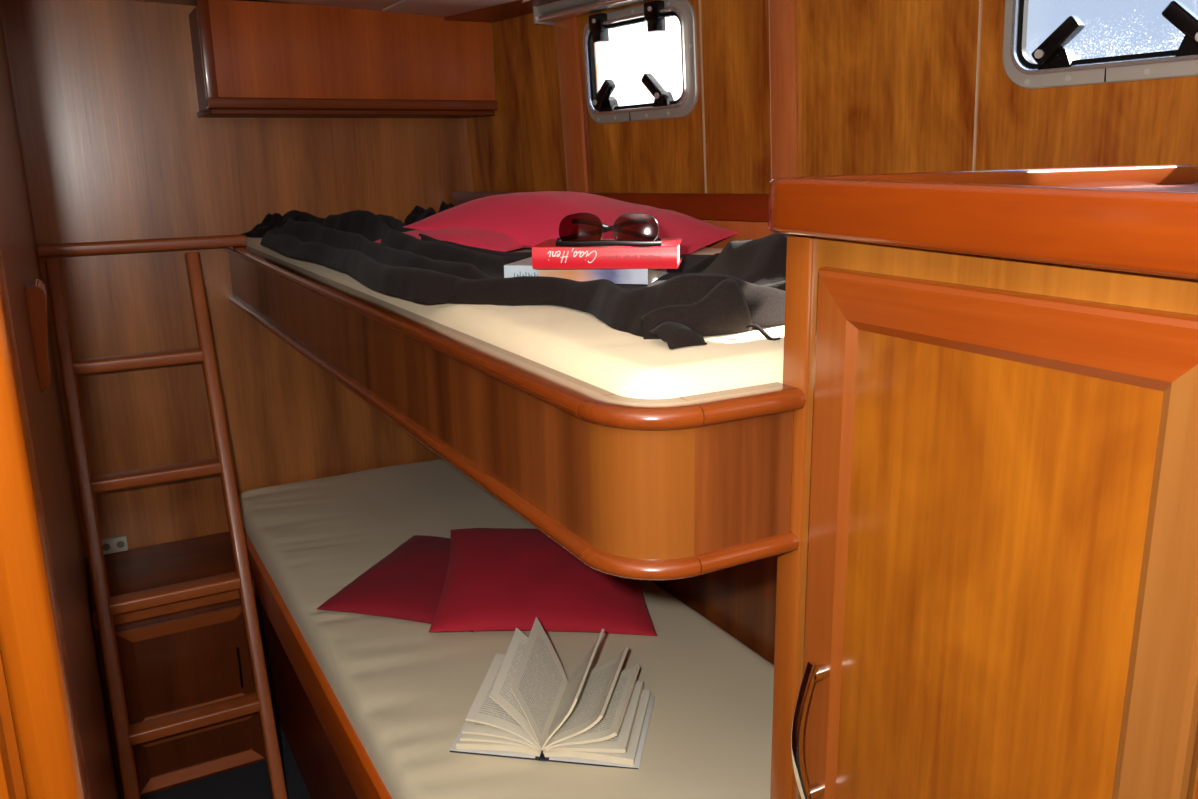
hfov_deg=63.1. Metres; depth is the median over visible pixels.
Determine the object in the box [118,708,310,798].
floor
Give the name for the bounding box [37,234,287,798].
ladder
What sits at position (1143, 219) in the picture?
countertop
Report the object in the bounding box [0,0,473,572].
wall
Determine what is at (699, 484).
bunk
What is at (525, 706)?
open book
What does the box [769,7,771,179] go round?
trim
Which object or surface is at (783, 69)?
trim
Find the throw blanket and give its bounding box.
[242,201,788,348]
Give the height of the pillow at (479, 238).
0.051 m
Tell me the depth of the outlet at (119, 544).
2.63 m
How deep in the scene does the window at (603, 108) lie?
2.19 m
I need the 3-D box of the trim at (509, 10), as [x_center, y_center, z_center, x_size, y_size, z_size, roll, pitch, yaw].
[0.555,-0.774,1.481,0.140,0.060,3.290,-12,18,-36]
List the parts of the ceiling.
headliner panel, headliner panel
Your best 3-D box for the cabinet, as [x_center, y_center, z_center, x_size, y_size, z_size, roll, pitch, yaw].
[1.005,0.661,0.614,1.083,1.467,1.602,-9,16,-28]
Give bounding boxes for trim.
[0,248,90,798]
[444,0,560,22]
[556,17,588,191]
[698,0,706,192]
[769,0,796,178]
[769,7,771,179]
[972,0,981,170]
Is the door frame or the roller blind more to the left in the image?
the door frame
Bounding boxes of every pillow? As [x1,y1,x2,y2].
[375,228,524,251]
[404,191,737,254]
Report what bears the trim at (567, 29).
attached to the wall at (884, 86)
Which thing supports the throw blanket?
on the mattress at (575, 343)
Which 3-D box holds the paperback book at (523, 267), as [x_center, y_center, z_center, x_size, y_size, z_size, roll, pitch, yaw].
[-0.017,-0.197,1.472,0.218,0.024,0.137,3,15,16]
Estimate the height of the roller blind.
0.071 m
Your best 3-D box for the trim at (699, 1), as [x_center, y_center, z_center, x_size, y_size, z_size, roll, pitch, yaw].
[0.233,-0.513,2.138,0.050,0.762,0.003,-12,18,-36]
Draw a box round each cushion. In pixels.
[317,535,472,631]
[429,528,656,635]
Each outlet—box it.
[102,544,109,550]
[116,541,124,547]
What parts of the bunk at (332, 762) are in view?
panel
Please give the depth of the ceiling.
2.40 m
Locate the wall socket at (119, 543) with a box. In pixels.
[101,535,127,554]
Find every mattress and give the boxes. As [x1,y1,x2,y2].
[238,458,773,798]
[246,237,783,398]
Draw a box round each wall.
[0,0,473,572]
[466,0,1197,221]
[651,555,776,664]
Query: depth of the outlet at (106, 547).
2.62 m
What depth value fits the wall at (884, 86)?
1.81 m
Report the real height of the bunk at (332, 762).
0.590 m
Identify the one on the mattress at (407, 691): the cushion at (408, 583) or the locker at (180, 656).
the cushion at (408, 583)
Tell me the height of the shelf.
0.270 m
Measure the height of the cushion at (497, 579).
0.077 m
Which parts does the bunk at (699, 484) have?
panel, rail, rail, rail, rail, corner post, rail, panel, rail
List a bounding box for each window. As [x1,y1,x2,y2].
[583,0,697,123]
[1002,0,1197,88]
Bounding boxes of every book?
[450,617,654,768]
[504,257,667,283]
[532,238,682,268]
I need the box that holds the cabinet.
[770,235,1197,798]
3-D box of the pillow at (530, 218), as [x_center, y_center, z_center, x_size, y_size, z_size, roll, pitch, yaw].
[-0.060,-0.363,2.008,0.621,0.126,0.328,7,16,29]
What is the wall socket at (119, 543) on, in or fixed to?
attached to the wall at (115, 145)
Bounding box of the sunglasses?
[556,213,660,246]
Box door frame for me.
[0,12,119,798]
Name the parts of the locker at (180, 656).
rail, door, rail, rail, drawer, rail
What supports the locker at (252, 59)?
attached to the wall at (115, 145)
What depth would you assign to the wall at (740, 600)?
1.88 m
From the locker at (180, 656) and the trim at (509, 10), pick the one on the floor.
the locker at (180, 656)
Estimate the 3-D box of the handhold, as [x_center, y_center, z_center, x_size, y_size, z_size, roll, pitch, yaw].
[-0.756,-0.089,1.324,0.023,0.141,0.100,-9,16,-28]
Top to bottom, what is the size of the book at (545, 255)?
0.031 m
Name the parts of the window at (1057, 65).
lever, lever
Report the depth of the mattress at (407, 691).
1.78 m
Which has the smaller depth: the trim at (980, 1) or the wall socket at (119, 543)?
the trim at (980, 1)
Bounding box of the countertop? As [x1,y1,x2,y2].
[768,164,1197,279]
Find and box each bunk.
[222,246,805,579]
[243,527,391,798]
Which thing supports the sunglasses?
on the book at (545, 255)
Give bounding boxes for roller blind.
[532,0,649,24]
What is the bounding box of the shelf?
[452,191,773,248]
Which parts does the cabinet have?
corner post, handle, door, rail, edge trim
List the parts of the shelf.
backing panel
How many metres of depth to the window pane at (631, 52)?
2.58 m
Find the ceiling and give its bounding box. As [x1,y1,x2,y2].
[135,0,530,16]
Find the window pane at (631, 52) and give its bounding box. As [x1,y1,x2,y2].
[596,16,682,105]
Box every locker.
[86,531,265,798]
[189,0,496,117]
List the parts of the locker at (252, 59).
rail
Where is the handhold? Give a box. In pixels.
[25,279,49,391]
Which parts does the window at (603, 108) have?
lever, lever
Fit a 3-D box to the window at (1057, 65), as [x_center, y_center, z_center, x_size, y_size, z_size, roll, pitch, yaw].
[0.814,-0.566,1.308,0.060,0.255,0.586,-12,18,-36]
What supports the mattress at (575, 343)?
on the bunk at (699, 484)

